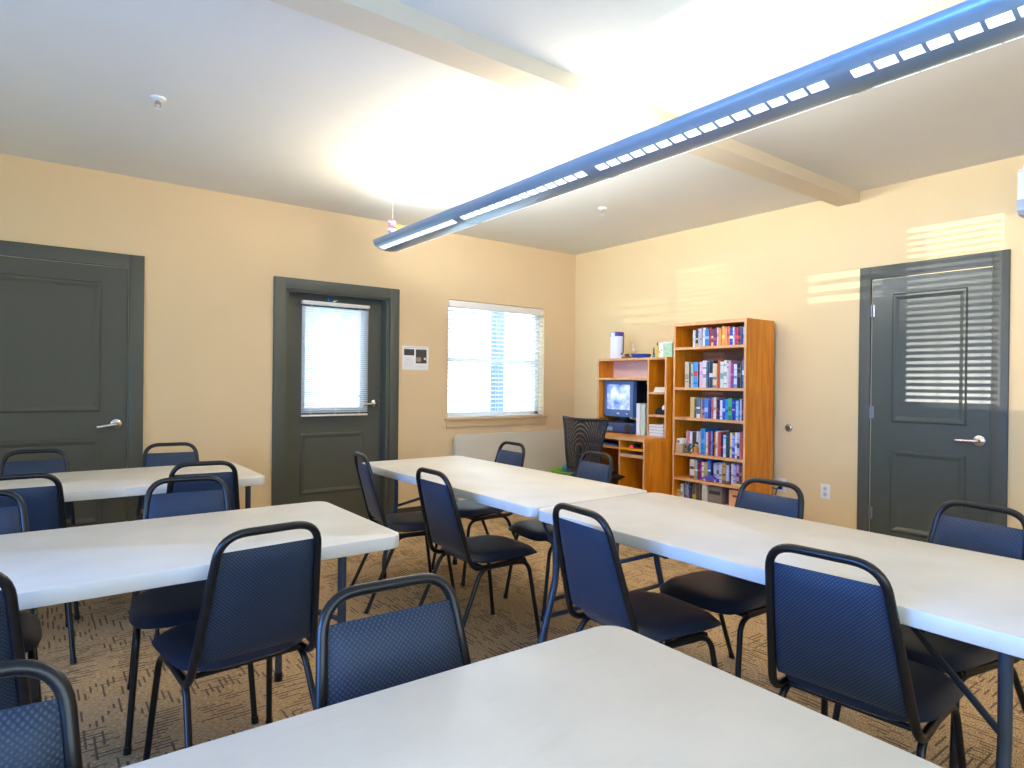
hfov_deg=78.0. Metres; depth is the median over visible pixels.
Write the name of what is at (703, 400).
book
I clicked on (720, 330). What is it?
book
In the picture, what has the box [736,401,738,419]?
book
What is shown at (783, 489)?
wall outlet
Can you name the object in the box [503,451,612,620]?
banquet chair
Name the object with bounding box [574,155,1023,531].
wall
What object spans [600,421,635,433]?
desktop
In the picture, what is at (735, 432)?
book
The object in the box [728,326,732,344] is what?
book
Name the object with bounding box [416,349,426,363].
photo
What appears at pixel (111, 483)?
folding table
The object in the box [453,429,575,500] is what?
table
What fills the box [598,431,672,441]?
countertop
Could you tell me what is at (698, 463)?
book
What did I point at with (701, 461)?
book
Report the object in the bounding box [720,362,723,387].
book
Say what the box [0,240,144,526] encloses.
door
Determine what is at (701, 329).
book
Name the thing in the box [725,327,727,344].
book
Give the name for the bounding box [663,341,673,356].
book
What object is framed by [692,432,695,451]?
book
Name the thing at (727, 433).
book
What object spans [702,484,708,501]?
ring binder
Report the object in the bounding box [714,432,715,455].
book
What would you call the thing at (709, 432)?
book
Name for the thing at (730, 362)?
book
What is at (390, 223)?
ornament
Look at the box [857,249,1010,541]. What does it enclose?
door
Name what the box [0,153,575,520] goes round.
wall
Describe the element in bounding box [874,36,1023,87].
diffuser
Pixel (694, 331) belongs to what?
book
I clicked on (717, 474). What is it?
book
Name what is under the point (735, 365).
book
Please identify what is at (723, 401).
book
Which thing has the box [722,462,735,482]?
book
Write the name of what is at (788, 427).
door stop
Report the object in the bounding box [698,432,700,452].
book
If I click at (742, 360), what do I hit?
book
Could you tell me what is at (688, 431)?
book
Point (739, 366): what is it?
book
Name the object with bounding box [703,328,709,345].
book
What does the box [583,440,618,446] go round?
keyboard
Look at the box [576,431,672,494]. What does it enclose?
computer desk
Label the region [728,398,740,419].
book
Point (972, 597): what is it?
folding table
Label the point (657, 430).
paper stack
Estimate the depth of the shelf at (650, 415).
5.58 m
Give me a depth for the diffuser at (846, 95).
2.52 m
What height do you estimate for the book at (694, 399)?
0.158 m
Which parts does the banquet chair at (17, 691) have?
backrest, seat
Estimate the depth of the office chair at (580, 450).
5.45 m
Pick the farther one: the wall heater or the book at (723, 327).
the book at (723, 327)
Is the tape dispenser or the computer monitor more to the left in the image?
the computer monitor
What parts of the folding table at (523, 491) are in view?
leg, leg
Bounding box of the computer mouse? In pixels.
[630,444,639,447]
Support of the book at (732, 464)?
on the bookcase at (757, 350)
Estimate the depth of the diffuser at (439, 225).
4.33 m
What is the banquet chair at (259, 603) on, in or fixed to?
on the floor
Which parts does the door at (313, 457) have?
panel, lever handle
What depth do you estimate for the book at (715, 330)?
5.20 m
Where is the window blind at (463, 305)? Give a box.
[448,300,543,417]
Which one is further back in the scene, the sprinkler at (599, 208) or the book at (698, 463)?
the book at (698, 463)
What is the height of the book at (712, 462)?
0.164 m
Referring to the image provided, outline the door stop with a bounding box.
[785,424,791,431]
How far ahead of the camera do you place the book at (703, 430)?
5.29 m
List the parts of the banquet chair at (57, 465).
backrest, frame, leg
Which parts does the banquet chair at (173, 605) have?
leg, leg, seat, frame, backrest, leg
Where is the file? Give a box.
[636,403,646,434]
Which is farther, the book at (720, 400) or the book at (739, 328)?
the book at (720, 400)
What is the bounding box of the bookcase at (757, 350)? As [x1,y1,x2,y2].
[672,318,773,495]
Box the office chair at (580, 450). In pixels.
[562,416,625,480]
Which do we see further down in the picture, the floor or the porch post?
the floor
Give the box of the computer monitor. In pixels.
[604,381,646,422]
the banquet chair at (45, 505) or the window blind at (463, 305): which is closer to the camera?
the banquet chair at (45, 505)
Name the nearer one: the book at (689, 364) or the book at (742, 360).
the book at (742, 360)
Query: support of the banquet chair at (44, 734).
on the floor
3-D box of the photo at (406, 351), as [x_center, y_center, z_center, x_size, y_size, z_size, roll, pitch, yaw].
[-0.956,-0.296,5.880,0.105,0.058,0.001,1,0,-37]
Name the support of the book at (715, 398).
on the bookcase at (757, 350)
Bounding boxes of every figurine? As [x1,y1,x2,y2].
[684,439,692,453]
[692,442,700,454]
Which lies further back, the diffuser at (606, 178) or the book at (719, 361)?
the book at (719, 361)
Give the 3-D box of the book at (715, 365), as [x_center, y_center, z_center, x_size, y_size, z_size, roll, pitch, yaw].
[1.742,-0.068,5.257,0.196,0.199,0.037,1,0,-37]
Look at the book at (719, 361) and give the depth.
5.18 m
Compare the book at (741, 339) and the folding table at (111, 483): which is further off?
the book at (741, 339)
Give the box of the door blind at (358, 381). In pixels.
[301,300,369,416]
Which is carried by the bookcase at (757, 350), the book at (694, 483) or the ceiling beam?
the book at (694, 483)
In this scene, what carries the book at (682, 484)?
on the bookcase at (757, 350)
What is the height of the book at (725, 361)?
0.225 m
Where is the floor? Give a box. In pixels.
[19,511,1023,767]
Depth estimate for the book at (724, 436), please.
5.11 m
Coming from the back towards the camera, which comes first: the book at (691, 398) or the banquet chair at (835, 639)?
the book at (691, 398)
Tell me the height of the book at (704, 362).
0.226 m
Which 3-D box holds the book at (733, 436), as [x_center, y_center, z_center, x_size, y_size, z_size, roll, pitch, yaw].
[1.833,0.504,5.108,0.164,0.182,0.025,1,0,-37]
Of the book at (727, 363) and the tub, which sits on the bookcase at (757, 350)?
the book at (727, 363)
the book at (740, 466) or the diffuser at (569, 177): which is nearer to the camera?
the diffuser at (569, 177)
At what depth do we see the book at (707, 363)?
5.25 m
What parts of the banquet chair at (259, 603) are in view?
leg, leg, seat, frame, backrest, leg, leg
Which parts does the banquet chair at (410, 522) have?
leg, backrest, frame, leg, seat, leg, leg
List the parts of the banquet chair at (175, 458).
seat, frame, backrest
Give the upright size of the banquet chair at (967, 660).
0.866 m
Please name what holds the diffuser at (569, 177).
attached to the pendant light
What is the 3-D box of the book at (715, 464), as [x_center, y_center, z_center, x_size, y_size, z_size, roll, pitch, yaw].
[1.722,0.729,5.245,0.135,0.153,0.029,1,0,-37]
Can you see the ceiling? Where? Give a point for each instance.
(267, 100)
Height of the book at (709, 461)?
0.173 m
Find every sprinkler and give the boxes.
[149,95,165,109]
[598,207,607,214]
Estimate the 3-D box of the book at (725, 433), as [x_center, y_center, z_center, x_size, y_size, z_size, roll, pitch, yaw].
[1.774,0.500,5.194,0.170,0.188,0.028,1,0,-37]
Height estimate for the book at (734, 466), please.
0.158 m
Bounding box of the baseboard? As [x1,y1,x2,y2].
[397,506,421,512]
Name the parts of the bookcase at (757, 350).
panel, shelf, panel, shelf, shelf, panel, panel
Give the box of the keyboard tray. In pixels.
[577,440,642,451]
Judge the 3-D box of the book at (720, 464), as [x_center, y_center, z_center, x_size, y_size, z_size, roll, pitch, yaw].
[1.747,0.727,5.187,0.132,0.157,0.029,1,0,-37]
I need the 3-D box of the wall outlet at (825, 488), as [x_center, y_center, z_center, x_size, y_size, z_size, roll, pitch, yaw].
[2.413,0.828,4.872,0.010,0.114,0.072,1,0,-37]
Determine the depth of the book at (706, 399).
5.26 m
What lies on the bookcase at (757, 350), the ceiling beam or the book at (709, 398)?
the book at (709, 398)
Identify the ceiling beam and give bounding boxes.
[269,0,859,206]
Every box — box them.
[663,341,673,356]
[675,438,685,452]
[708,485,732,504]
[729,489,738,506]
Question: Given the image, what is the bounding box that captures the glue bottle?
[655,342,658,356]
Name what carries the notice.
attached to the wall at (213, 259)
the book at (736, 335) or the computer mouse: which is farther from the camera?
the computer mouse
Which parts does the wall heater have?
casing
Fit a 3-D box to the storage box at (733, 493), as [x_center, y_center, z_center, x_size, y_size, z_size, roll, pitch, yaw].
[1.867,0.919,5.134,0.222,0.133,0.095,1,0,-37]
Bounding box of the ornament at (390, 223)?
[387,220,402,232]
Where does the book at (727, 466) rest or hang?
on the bookcase at (757, 350)
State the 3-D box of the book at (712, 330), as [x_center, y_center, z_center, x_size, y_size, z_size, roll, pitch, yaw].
[1.711,-0.381,5.267,0.144,0.139,0.025,1,0,-37]
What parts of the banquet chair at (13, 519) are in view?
backrest, frame, seat, leg, leg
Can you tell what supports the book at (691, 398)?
on the bookcase at (757, 350)
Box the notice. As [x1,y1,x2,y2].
[402,346,428,369]
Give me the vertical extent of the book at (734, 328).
0.145 m
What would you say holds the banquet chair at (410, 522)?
on the floor
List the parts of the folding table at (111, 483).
leg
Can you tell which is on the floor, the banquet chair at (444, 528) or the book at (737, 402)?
the banquet chair at (444, 528)
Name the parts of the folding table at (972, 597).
leg, leg, leg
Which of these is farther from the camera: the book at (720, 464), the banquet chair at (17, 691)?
the book at (720, 464)
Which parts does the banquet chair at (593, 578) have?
leg, backrest, seat, leg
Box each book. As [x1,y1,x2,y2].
[680,483,683,496]
[685,362,693,386]
[687,430,700,445]
[689,364,690,386]
[689,482,693,498]
[690,397,696,417]
[690,431,695,450]
[690,458,699,477]
[691,364,693,386]
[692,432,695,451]
[692,482,696,499]
[693,330,695,346]
[693,362,699,386]
[694,399,695,417]
[694,458,705,478]
[695,459,707,478]
[696,329,697,346]
[696,397,707,417]
[696,483,701,500]
[697,460,700,479]
[698,329,699,345]
[698,364,699,386]
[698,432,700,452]
[699,362,702,387]
[700,328,702,345]
[700,460,707,479]
[701,428,720,454]
[702,399,704,417]
[702,461,707,476]
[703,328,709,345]
[703,361,708,387]
[704,398,707,418]
[705,330,709,345]
[705,432,707,454]
[705,462,707,475]
[706,362,708,387]
[707,459,719,474]
[708,397,711,418]
[708,430,719,455]
[709,361,717,387]
[710,431,712,455]
[711,329,713,345]
[711,460,722,481]
[712,431,715,455]
[713,329,716,345]
[713,363,717,387]
[713,397,725,418]
[713,463,716,481]
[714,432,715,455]
[716,400,718,418]
[716,430,728,455]
[716,461,729,478]
[718,360,723,387]
[718,432,725,456]
[719,329,721,345]
[719,398,727,418]
[719,463,721,482]
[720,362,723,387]
[720,400,722,418]
[721,433,725,456]
[722,326,727,344]
[722,399,724,419]
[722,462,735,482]
[723,360,734,387]
[723,435,725,456]
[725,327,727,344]
[725,399,727,419]
[726,431,739,457]
[726,465,729,480]
[727,363,728,387]
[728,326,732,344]
[728,361,741,387]
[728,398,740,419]
[729,328,732,344]
[730,432,734,457]
[731,363,741,387]
[731,462,742,484]
[732,400,738,419]
[732,435,734,457]
[733,327,737,344]
[733,465,736,482]
[734,364,736,387]
[735,328,737,344]
[735,432,737,458]
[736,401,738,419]
[736,464,742,483]
[737,364,741,387]
[737,432,742,458]
[738,327,740,344]
[739,465,742,483]
[740,326,743,344]
[740,399,741,420]
[740,433,742,458]
[742,360,743,387]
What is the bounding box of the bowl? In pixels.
[631,354,651,357]
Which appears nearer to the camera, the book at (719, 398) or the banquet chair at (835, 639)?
the banquet chair at (835, 639)
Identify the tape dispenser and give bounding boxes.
[655,405,663,414]
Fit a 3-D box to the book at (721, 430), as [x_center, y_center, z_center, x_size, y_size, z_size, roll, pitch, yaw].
[1.739,0.489,5.225,0.167,0.209,0.011,1,0,-37]
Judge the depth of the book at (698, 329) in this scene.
5.33 m
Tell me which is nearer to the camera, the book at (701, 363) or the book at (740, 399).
the book at (740, 399)
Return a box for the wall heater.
[1016,165,1023,217]
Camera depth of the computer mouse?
5.44 m
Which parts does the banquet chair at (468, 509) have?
leg, leg, seat, leg, frame, leg, backrest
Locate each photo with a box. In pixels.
[404,349,413,354]
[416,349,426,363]
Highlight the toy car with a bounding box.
[701,475,718,482]
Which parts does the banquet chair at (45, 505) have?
backrest, frame, leg, leg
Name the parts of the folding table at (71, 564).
leg, leg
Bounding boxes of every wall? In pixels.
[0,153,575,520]
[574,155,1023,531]
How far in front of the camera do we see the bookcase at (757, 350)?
5.14 m
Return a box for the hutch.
[597,357,672,437]
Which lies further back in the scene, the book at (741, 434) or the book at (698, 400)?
the book at (698, 400)
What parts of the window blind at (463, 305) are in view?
rail, ladder cord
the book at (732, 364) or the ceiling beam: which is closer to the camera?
the ceiling beam
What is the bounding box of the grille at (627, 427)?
[624,424,631,433]
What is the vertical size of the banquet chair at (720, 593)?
0.866 m
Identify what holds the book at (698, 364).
on the bookcase at (757, 350)
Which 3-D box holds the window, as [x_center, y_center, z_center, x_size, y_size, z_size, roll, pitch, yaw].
[-0.172,-0.196,6.554,1.285,1.248,0.190,1,0,-37]
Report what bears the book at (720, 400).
on the bookcase at (757, 350)
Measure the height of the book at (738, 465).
0.164 m
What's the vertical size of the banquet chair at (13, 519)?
0.866 m
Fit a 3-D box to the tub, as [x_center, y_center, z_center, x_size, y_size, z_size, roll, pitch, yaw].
[0.610,1.061,6.496,0.454,0.408,0.454,1,0,2]
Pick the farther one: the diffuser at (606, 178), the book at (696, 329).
the book at (696, 329)
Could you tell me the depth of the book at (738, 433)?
5.01 m
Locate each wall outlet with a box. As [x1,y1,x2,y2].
[778,478,785,492]
[821,484,829,499]
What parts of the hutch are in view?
panel, panel, panel, panel, panel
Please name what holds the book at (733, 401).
on the bookcase at (757, 350)
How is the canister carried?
on the hutch
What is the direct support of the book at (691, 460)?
on the bookcase at (757, 350)
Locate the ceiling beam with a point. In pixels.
(392, 22)
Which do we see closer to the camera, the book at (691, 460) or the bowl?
the book at (691, 460)
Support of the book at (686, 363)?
on the bookcase at (757, 350)
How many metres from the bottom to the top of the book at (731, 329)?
0.141 m
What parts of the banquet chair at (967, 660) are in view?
leg, seat, leg, frame, backrest, leg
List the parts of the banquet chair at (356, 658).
backrest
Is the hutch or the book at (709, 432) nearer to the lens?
the book at (709, 432)
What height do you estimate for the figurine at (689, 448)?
0.125 m
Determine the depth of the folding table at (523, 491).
3.38 m
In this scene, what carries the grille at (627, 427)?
attached to the desktop
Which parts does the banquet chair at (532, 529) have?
leg, seat, leg, backrest, frame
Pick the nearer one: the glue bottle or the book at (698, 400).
the book at (698, 400)
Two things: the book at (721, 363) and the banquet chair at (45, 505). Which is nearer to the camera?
the banquet chair at (45, 505)
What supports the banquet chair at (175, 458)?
on the floor
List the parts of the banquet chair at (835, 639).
leg, leg, backrest, seat, leg, leg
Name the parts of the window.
sill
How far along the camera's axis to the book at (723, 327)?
5.14 m
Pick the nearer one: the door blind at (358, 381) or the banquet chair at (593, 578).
the banquet chair at (593, 578)
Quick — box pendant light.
[373,0,1023,251]
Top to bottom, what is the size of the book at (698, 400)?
0.174 m
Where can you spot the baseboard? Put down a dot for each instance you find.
(416, 508)
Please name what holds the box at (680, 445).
on the bookcase at (757, 350)
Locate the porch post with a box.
[490,312,504,410]
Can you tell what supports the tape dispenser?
on the hutch
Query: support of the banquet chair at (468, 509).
on the floor
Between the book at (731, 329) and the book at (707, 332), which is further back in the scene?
the book at (707, 332)
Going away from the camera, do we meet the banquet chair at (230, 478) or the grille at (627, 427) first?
the banquet chair at (230, 478)
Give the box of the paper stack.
[649,423,663,436]
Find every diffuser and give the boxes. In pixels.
[381,220,456,248]
[460,171,586,219]
[481,178,609,222]
[595,81,828,170]
[621,95,850,174]
[850,6,1023,77]
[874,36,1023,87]
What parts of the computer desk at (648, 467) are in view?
panel, panel, panel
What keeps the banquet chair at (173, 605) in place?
on the floor
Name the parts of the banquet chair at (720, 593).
seat, leg, leg, backrest, frame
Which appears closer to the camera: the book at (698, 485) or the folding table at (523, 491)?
the folding table at (523, 491)
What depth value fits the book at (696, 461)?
5.34 m
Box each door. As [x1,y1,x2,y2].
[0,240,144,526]
[271,276,399,519]
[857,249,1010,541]
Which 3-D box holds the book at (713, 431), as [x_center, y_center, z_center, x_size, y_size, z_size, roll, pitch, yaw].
[1.728,0.492,5.261,0.184,0.203,0.015,1,0,-37]
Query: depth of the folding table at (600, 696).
0.99 m
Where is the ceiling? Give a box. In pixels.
[0,0,1023,254]
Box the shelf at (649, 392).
[649,392,664,393]
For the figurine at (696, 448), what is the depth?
5.32 m
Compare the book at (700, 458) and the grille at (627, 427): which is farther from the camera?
the grille at (627, 427)
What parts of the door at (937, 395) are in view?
lever handle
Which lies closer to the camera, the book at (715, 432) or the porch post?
the book at (715, 432)
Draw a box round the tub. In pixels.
[549,467,571,475]
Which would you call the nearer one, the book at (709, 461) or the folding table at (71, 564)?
the folding table at (71, 564)
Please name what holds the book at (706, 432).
on the bookcase at (757, 350)
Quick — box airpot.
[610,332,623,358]
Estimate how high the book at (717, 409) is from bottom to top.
0.156 m
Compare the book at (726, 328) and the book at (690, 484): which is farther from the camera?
the book at (690, 484)
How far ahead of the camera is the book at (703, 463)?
5.28 m
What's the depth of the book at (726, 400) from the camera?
5.10 m
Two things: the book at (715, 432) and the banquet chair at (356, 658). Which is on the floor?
the banquet chair at (356, 658)
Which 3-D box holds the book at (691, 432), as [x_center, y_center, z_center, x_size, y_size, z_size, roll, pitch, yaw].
[1.595,0.498,5.440,0.190,0.187,0.022,1,0,-37]
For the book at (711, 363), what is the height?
0.220 m
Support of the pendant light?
hanging from the ceiling
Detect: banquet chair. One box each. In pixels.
[0,449,79,619]
[0,473,76,664]
[0,490,41,702]
[0,572,38,709]
[0,659,82,767]
[123,475,258,755]
[131,442,198,602]
[143,521,321,760]
[154,460,239,638]
[315,573,470,709]
[350,451,455,613]
[416,467,540,637]
[431,441,526,585]
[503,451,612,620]
[552,503,721,667]
[659,477,803,678]
[765,543,966,767]
[832,500,1023,767]
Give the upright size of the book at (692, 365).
0.200 m
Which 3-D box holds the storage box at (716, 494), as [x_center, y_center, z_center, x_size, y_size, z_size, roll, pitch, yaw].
[1.765,0.946,5.276,0.252,0.200,0.133,1,0,-37]
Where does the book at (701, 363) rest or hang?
on the bookcase at (757, 350)
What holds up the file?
on the computer desk at (648, 467)
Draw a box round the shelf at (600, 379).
[599,378,646,380]
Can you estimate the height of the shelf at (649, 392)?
0.020 m
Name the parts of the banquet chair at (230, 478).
frame, backrest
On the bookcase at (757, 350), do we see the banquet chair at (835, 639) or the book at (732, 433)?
the book at (732, 433)
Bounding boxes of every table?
[0,462,264,508]
[0,501,398,681]
[121,626,942,767]
[363,456,646,641]
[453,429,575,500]
[537,493,1023,767]
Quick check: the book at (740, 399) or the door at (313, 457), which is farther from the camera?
the door at (313, 457)
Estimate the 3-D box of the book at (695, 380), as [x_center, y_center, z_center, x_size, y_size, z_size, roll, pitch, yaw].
[1.624,-0.078,5.407,0.178,0.216,0.044,1,0,-37]
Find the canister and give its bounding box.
[659,343,662,356]
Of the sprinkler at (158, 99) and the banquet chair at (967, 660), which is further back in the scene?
the sprinkler at (158, 99)
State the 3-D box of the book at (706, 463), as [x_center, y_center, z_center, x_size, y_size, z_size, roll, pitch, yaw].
[1.677,0.729,5.318,0.153,0.150,0.024,1,0,-37]
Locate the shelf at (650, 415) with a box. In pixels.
[649,414,663,416]
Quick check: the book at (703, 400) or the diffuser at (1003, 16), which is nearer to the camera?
the diffuser at (1003, 16)
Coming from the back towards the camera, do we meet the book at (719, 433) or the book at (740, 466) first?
the book at (719, 433)
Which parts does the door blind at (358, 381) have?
rail, ladder cord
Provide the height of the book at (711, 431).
0.202 m
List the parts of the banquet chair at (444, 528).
leg, backrest, frame, leg, seat, leg, leg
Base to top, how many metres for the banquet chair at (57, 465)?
0.866 m
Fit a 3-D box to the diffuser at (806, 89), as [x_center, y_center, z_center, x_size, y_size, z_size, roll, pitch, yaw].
[0.725,-1.006,2.537,0.037,0.012,1.075,1,0,-37]
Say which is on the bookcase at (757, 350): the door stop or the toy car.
the toy car
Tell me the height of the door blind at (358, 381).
0.985 m
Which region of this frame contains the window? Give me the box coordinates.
[444,315,547,427]
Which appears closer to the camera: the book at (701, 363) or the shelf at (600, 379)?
the book at (701, 363)

